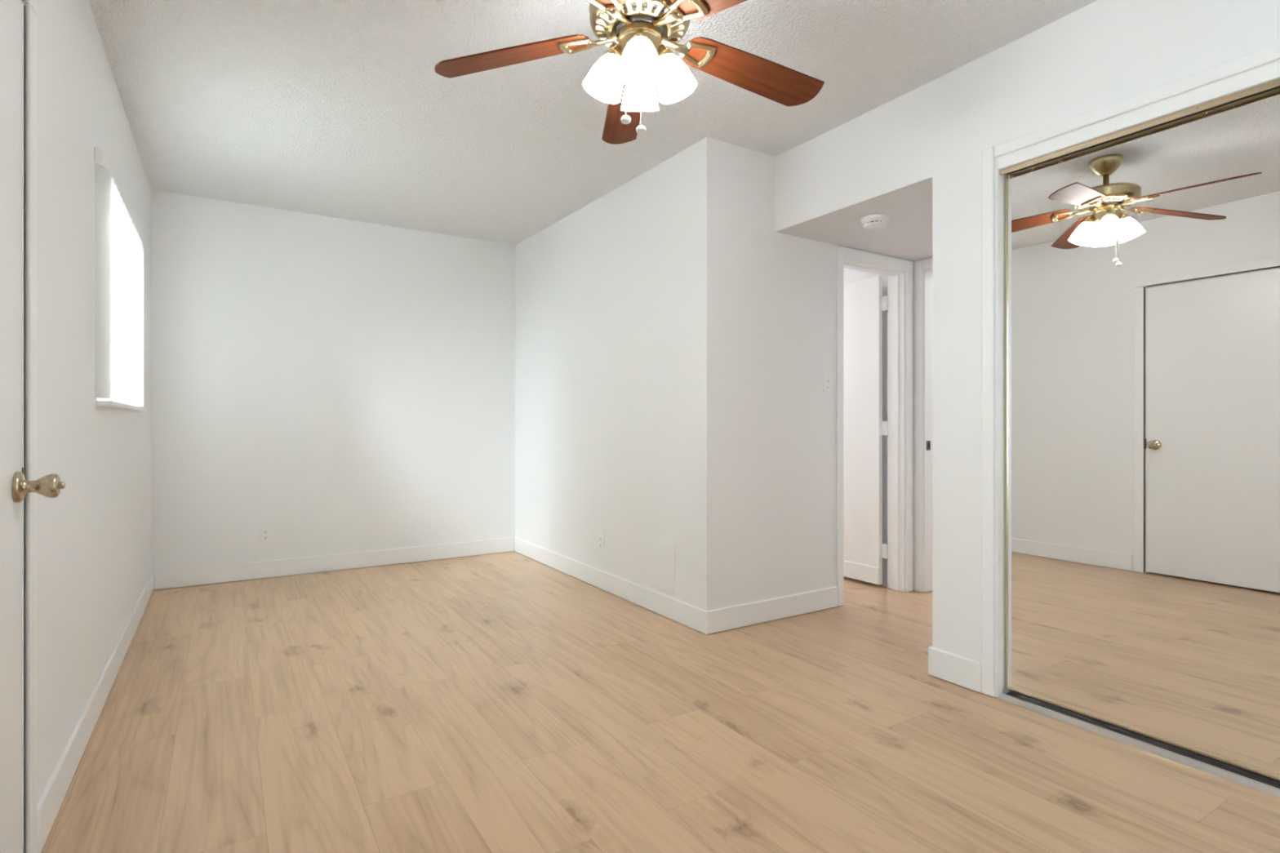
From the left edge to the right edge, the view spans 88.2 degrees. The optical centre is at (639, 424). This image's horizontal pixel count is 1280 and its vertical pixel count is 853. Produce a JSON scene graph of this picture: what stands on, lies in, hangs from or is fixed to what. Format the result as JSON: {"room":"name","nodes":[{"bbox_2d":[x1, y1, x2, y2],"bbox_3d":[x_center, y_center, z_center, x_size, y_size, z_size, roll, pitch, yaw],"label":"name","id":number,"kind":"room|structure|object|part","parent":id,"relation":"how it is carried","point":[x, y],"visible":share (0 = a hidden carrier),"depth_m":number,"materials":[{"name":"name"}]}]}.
{"room":"empty bedroom","nodes":[
{"label":"empty bedroom","id":0,"kind":"room"},
{"bbox_2d":[22,0,151,852],"bbox_3d":[-1.238,-0.240,1.141,0.120,2.520,7.090,0,0,-32],"label":"wall","id":1,"kind":"structure","parent":0,"point":[94,538],"depth_m":2.05,"materials":[{"name":"white paint"}]},
{"bbox_2d":[19,0,24,852],"bbox_3d":[-1.229,0.032,1.126,0.120,1.973,0.785,0,0,-32],"label":"trim","id":2,"kind":"structure","parent":1,"relation":"attached to","point":[20,1],"depth_m":1.48,"materials":[{"name":"white wood"}]},
{"bbox_2d":[24,0,36,852],"bbox_3d":[-1.173,0.004,1.161,0.011,2.027,0.893,0,0,-32],"label":"trim","id":3,"kind":"structure","parent":1,"relation":"attached to","point":[31,5],"depth_m":1.50,"materials":[{"name":"white wood"}]},
{"bbox_2d":[0,0,65,852],"bbox_3d":[-1.167,0.035,1.173,0.124,1.947,0.766,0,0,-32],"label":"door","id":4,"kind":"structure","parent":1,"relation":"in","point":[14,486],"depth_m":1.39,"materials":[{"name":"white"}]},
{"bbox_3d":[-1.383,0.130,1.482,0.004,0.070,0.013,0,0,-32],"label":"latch plate","id":5,"kind":"part","parent":4,"relation":"part of","materials":[{"name":"brown metal"}]},
{"bbox_3d":[-1.322,0.135,1.450,0.072,0.068,0.068,0,0,-32],"label":"knob","id":6,"kind":"part","parent":4,"relation":"part of","materials":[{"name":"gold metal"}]},
{"bbox_2d":[36,571,153,852],"bbox_3d":[-2.212,0.962,2.812,0.013,0.113,2.984,0,0,-32],"label":"baseboard","id":7,"kind":"structure","parent":1,"relation":"attached to","point":[49,804],"depth_m":2.03,"materials":[{"name":"white wood"}]},
{"bbox_2d":[94,146,143,406],"bbox_3d":[-2.219,-0.529,2.845,0.036,0.870,1.300,0,0,-32],"label":"window","id":8,"kind":"structure","parent":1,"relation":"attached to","point":[118,246],"depth_m":2.50,"materials":[{"name":"white glass"}]},
{"bbox_3d":[-2.225,-0.939,2.842,0.022,0.050,1.300,0,0,-32],"label":"head rail","id":9,"kind":"part","parent":8,"relation":"part of","materials":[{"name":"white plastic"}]},
{"bbox_2d":[95,398,146,411],"bbox_3d":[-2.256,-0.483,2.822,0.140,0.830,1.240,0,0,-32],"label":"window sill","id":10,"kind":"structure","parent":1,"relation":"in","point":[101,402],"depth_m":2.60,"materials":[{"name":"white metal"}]},
{"bbox_2d":[151,189,515,590],"bbox_3d":[-2.042,-0.240,4.753,2.370,2.520,0.120,0,0,-32],"label":"wall","id":11,"kind":"structure","parent":0,"point":[335,385],"depth_m":4.56,"materials":[{"name":"white paint"}]},
{"bbox_2d":[259,525,271,543],"bbox_3d":[-2.491,0.731,4.394,0.070,0.115,0.009,0,0,-32],"label":"wall outlet","id":12,"kind":"object","parent":11,"relation":"attached to","point":[265,532],"visible":1,"depth_m":4.39,"materials":[{"name":"white plastic"}]},
{"bbox_2d":[262,529,268,533],"bbox_3d":[-2.489,0.712,4.392,0.033,0.025,0.003,0,0,-32],"label":"socket","id":13,"kind":"object","parent":12,"relation":"attached to","point":[264,531],"depth_m":4.39,"materials":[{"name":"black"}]},
{"bbox_2d":[262,535,268,539],"bbox_3d":[-2.489,0.750,4.392,0.033,0.025,0.003,0,0,-32],"label":"socket","id":14,"kind":"object","parent":12,"relation":"attached to","point":[264,537],"depth_m":4.39,"materials":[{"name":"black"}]},
{"bbox_2d":[153,537,514,590],"bbox_3d":[-2.006,0.962,4.697,2.344,0.113,0.013,0,0,-32],"label":"baseboard","id":15,"kind":"structure","parent":11,"relation":"attached to","point":[162,580],"depth_m":4.57,"materials":[{"name":"white wood"}]},
{"bbox_2d":[88,0,1097,244],"bbox_3d":[0.006,-1.477,1.924,2.940,0.150,6.970,0,0,-32],"label":"ceiling","id":16,"kind":"structure","parent":0,"point":[335,108],"depth_m":2.80,"materials":[{"name":"white paint"}]},
{"bbox_2d":[434,0,824,144],"bbox_3d":[0.036,-1.117,1.934,1.226,0.569,1.227,0,0,-32],"label":"ceiling fan","id":17,"kind":"object","parent":16,"relation":"hanging from","point":[639,34],"visible":1,"depth_m":1.97,"materials":[{"name":"brown wood"}]},
{"bbox_3d":[-0.392,-1.123,2.011,0.496,0.073,0.137,0,0,10],"label":"blade","id":18,"kind":"part","parent":17,"relation":"part of","materials":[{"name":"brown wood"}]},
{"bbox_3d":[-0.107,-1.024,1.939,0.121,0.134,0.119,0,0,0],"label":"lamp shade","id":19,"kind":"part","parent":17,"relation":"part of","materials":[{"name":"white glass"}]},
{"bbox_3d":[-0.093,-1.037,1.939,0.057,0.088,0.047,0,0,0],"label":"bulb","id":20,"kind":"part","parent":17,"relation":"part of","materials":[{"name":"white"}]},
{"bbox_3d":[-0.190,-1.123,1.589,0.137,0.073,0.496,0,0,28],"label":"blade","id":21,"kind":"part","parent":17,"relation":"part of","materials":[{"name":"brown wood"}]},
{"bbox_3d":[-0.052,-1.123,2.334,0.137,0.073,0.496,0,0,-7],"label":"blade","id":22,"kind":"part","parent":17,"relation":"part of","materials":[{"name":"brown wood"}]},
{"bbox_3d":[-0.040,-0.983,1.889,0.003,0.195,0.003,0,0,-32],"label":"pull chain","id":23,"kind":"part","parent":17,"relation":"part of","materials":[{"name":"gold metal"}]},
{"bbox_3d":[-0.040,-0.874,1.889,0.029,0.022,0.029,0,0,-32],"label":"pull knob","id":24,"kind":"part","parent":17,"relation":"part of","materials":[{"name":"white plastic"}]},
{"bbox_3d":[0.000,-1.024,2.046,0.119,0.134,0.121,0,0,0],"label":"lamp shade","id":25,"kind":"part","parent":17,"relation":"part of","materials":[{"name":"white glass"}]},
{"bbox_3d":[0.000,-1.024,1.832,0.119,0.134,0.121,0,0,0],"label":"lamp shade","id":26,"kind":"part","parent":17,"relation":"part of","materials":[{"name":"white glass"}]},
{"bbox_3d":[0.000,-1.037,1.847,0.047,0.088,0.057,0,0,0],"label":"bulb","id":27,"kind":"part","parent":17,"relation":"part of","materials":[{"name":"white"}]},
{"bbox_3d":[0.003,-0.967,1.884,0.003,0.226,0.003,0,0,-32],"label":"pull chain","id":28,"kind":"part","parent":17,"relation":"part of","materials":[{"name":"gold metal"}]},
{"bbox_3d":[0.003,-0.843,1.884,0.029,0.022,0.029,0,0,-32],"label":"pull knob","id":29,"kind":"part","parent":17,"relation":"part of","materials":[{"name":"white plastic"}]},
{"bbox_3d":[0.092,-1.037,1.939,0.057,0.088,0.047,0,0,0],"label":"bulb","id":30,"kind":"part","parent":17,"relation":"part of","materials":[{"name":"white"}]},
{"bbox_3d":[0.107,-1.024,1.939,0.121,0.134,0.119,0,0,0],"label":"lamp shade","id":31,"kind":"part","parent":17,"relation":"part of","materials":[{"name":"white glass"}]},
{"bbox_3d":[0.274,-1.123,1.651,0.137,0.073,0.496,0,0,-44],"label":"blade","id":32,"kind":"part","parent":17,"relation":"part of","materials":[{"name":"brown wood"}]},
{"bbox_3d":[0.359,-1.123,2.111,0.496,0.073,0.137,0,0,-25],"label":"blade","id":33,"kind":"part","parent":17,"relation":"part of","materials":[{"name":"brown wood"}]},
{"bbox_2d":[515,145,692,605],"bbox_3d":[-0.354,-0.240,4.410,0.120,2.520,2.500,0,0,-32],"label":"wall","id":34,"kind":"structure","parent":0,"point":[603,292],"depth_m":3.99,"materials":[{"name":"white paint"}]},
{"bbox_2d":[598,533,604,552],"bbox_3d":[-0.241,0.732,4.109,0.009,0.115,0.070,0,0,-32],"label":"wall outlet","id":35,"kind":"object","parent":34,"relation":"attached to","point":[601,536],"visible":1,"depth_m":4.11,"materials":[{"name":"white plastic"}]},
{"bbox_2d":[514,537,707,634],"bbox_3d":[-0.340,0.962,4.261,0.013,0.113,2.500,0,0,-32],"label":"baseboard","id":36,"kind":"structure","parent":34,"relation":"attached to","point":[693,617],"depth_m":3.87,"materials":[{"name":"white wood"}]},
{"bbox_2d":[40,551,1279,852],"bbox_3d":[0.882,1.050,2.446,5.900,0.060,7.600,0,0,-32],"label":"floor","id":37,"kind":"structure","parent":0,"point":[508,702],"depth_m":2.14,"materials":[{"name":"brown wood"}]},
{"bbox_2d":[997,689,1279,798],"bbox_3d":[1.860,1.011,1.724,0.106,0.016,1.810,0,0,-32],"label":"track","id":38,"kind":"object","parent":37,"relation":"on","point":[1251,780],"visible":0.94,"depth_m":2.08,"materials":[{"name":"silver metal"}]},
{"bbox_2d":[1004,85,1279,780],"bbox_3d":[1.634,0.024,2.087,0.023,1.933,0.951,0,0,-32],"label":"mirror door","id":39,"kind":"structure","parent":38,"relation":"on","point":[1142,268],"depth_m":2.08,"materials":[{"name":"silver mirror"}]},
{"bbox_3d":[1.634,0.024,2.087,0.023,1.933,0.951,0,0,-32],"label":"frame","id":40,"kind":"part","parent":39,"relation":"part of","materials":[{"name":"gold metal"}]},
{"bbox_3d":[1.634,-0.941,2.087,0.022,0.004,0.933,0,0,-32],"label":"rail","id":41,"kind":"part","parent":39,"relation":"part of","materials":[{"name":"gold metal"}]},
{"bbox_3d":[1.634,0.986,2.087,0.022,0.008,0.933,0,0,-32],"label":"rail","id":42,"kind":"part","parent":39,"relation":"part of","materials":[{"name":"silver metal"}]},
{"bbox_2d":[692,137,914,610],"bbox_3d":[1.027,-0.240,3.731,1.735,2.520,0.120,0,0,-32],"label":"wall","id":43,"kind":"structure","parent":0,"point":[764,300],"depth_m":3.40,"materials":[{"name":"white paint"}]},
{"bbox_2d":[706,586,837,634],"bbox_3d":[0.715,0.962,3.456,0.914,0.113,0.013,0,0,-32],"label":"baseboard","id":44,"kind":"structure","parent":43,"relation":"attached to","point":[720,620],"depth_m":3.43,"materials":[{"name":"white wood"}]},
{"bbox_2d":[822,371,832,392],"bbox_3d":[1.045,-0.238,3.661,0.070,0.115,0.017,0,0,-32],"label":"light switch","id":45,"kind":"object","parent":43,"relation":"attached to","point":[827,375],"visible":1,"depth_m":3.66,"materials":[{"name":"white plastic"}]},
{"bbox_2d":[843,258,905,591],"bbox_3d":[1.348,0.035,3.933,0.577,1.965,0.120,0,0,-32],"label":"trim","id":46,"kind":"structure","parent":43,"relation":"attached to","point":[895,277],"depth_m":4.06,"materials":[{"name":"white wood"}]},
{"bbox_2d":[836,245,912,606],"bbox_3d":[1.386,0.008,3.878,0.667,2.020,0.014,0,0,-32],"label":"trim","id":47,"kind":"structure","parent":43,"relation":"attached to","point":[842,253],"depth_m":3.94,"materials":[{"name":"white wood"}]},
{"bbox_2d":[775,177,932,261],"bbox_3d":[1.493,-1.060,3.416,1.283,0.100,1.150,0,0,-32],"label":"ceiling","id":48,"kind":"structure","parent":0,"point":[907,234],"depth_m":3.36,"materials":[{"name":"white paint"}]},
{"bbox_2d":[860,213,888,229],"bbox_3d":[1.144,-0.986,3.220,0.132,0.046,0.132,0,0,-32],"label":"smoke detector","id":49,"kind":"object","parent":48,"relation":"attached to","point":[873,221],"visible":1,"depth_m":3.18,"materials":[{"name":"white plastic"}]},
{"bbox_2d":[862,219,886,225],"bbox_3d":[1.144,-0.979,3.220,0.112,0.008,0.112,0,0,-32],"label":"vent","id":50,"kind":"object","parent":49,"relation":"attached to","point":[865,222],"depth_m":3.18,"materials":[{"name":"white plastic"}]},
{"bbox_2d":[843,267,887,585],"bbox_3d":[0.412,-0.205,4.792,1.585,2.450,2.330,0,0,-32],"label":"wall","id":51,"kind":"structure","parent":0,"point":[849,275],"depth_m":4.22,"materials":[{"name":"white paint"}]},
{"bbox_2d":[843,275,888,584],"bbox_3d":[1.369,0.033,4.367,0.052,1.935,0.599,0,0,-32],"label":"door","id":52,"kind":"structure","parent":51,"relation":"in","point":[864,301],"depth_m":4.24,"materials":[{"name":"white wood"}]},
{"bbox_2d":[914,257,932,592],"bbox_3d":[2.017,0.005,3.675,0.120,2.030,1.030,0,0,-32],"label":"wall","id":53,"kind":"structure","parent":0,"point":[930,257],"depth_m":4.07,"materials":[{"name":"white paint"}]},
{"bbox_2d":[915,257,932,591],"bbox_3d":[1.926,0.008,3.693,0.014,2.020,0.870,0,0,-32],"label":"trim","id":54,"kind":"structure","parent":53,"relation":"attached to","point":[924,264],"depth_m":4.04,"materials":[{"name":"white wood"}]},
{"bbox_2d":[923,268,932,592],"bbox_3d":[1.980,0.035,3.733,0.120,1.965,0.772,0,0,-32],"label":"door","id":55,"kind":"structure","parent":53,"relation":"attached to","point":[927,273],"depth_m":4.03,"materials":[{"name":"white wood"}]},
{"bbox_2d":[926,440,930,450],"bbox_3d":[1.760,0.126,4.030,0.040,0.058,0.004,0,0,-32],"label":"strike plate","id":56,"kind":"object","parent":53,"relation":"attached to","point":[928,442],"visible":1,"depth_m":4.03,"materials":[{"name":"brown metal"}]},
{"bbox_2d":[774,0,1279,693],"bbox_3d":[1.948,-0.240,1.599,0.120,2.520,4.470,0,0,-32],"label":"wall","id":57,"kind":"structure","parent":0,"point":[1101,53],"depth_m":2.55,"materials":[{"name":"white paint"}]},
{"bbox_2d":[928,646,981,693],"bbox_3d":[1.288,0.962,2.633,0.133,0.113,0.222,0,0,-32],"label":"baseboard","id":58,"kind":"structure","parent":57,"relation":"attached to","point":[961,671],"depth_m":2.59,"materials":[{"name":"white wood"}]},
{"bbox_2d":[981,42,1279,697],"bbox_3d":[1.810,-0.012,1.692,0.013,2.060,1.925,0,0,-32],"label":"trim","id":59,"kind":"structure","parent":57,"relation":"attached to","point":[1267,55],"depth_m":2.47,"materials":[{"name":"white"}]},
{"bbox_2d":[1000,78,1279,175],"bbox_3d":[1.870,-0.943,1.730,0.105,0.019,1.810,0,0,-32],"label":"track","id":60,"kind":"object","parent":57,"relation":"attached to","point":[1274,83],"visible":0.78,"depth_m":2.07,"materials":[{"name":"gold metal"}]}
]}

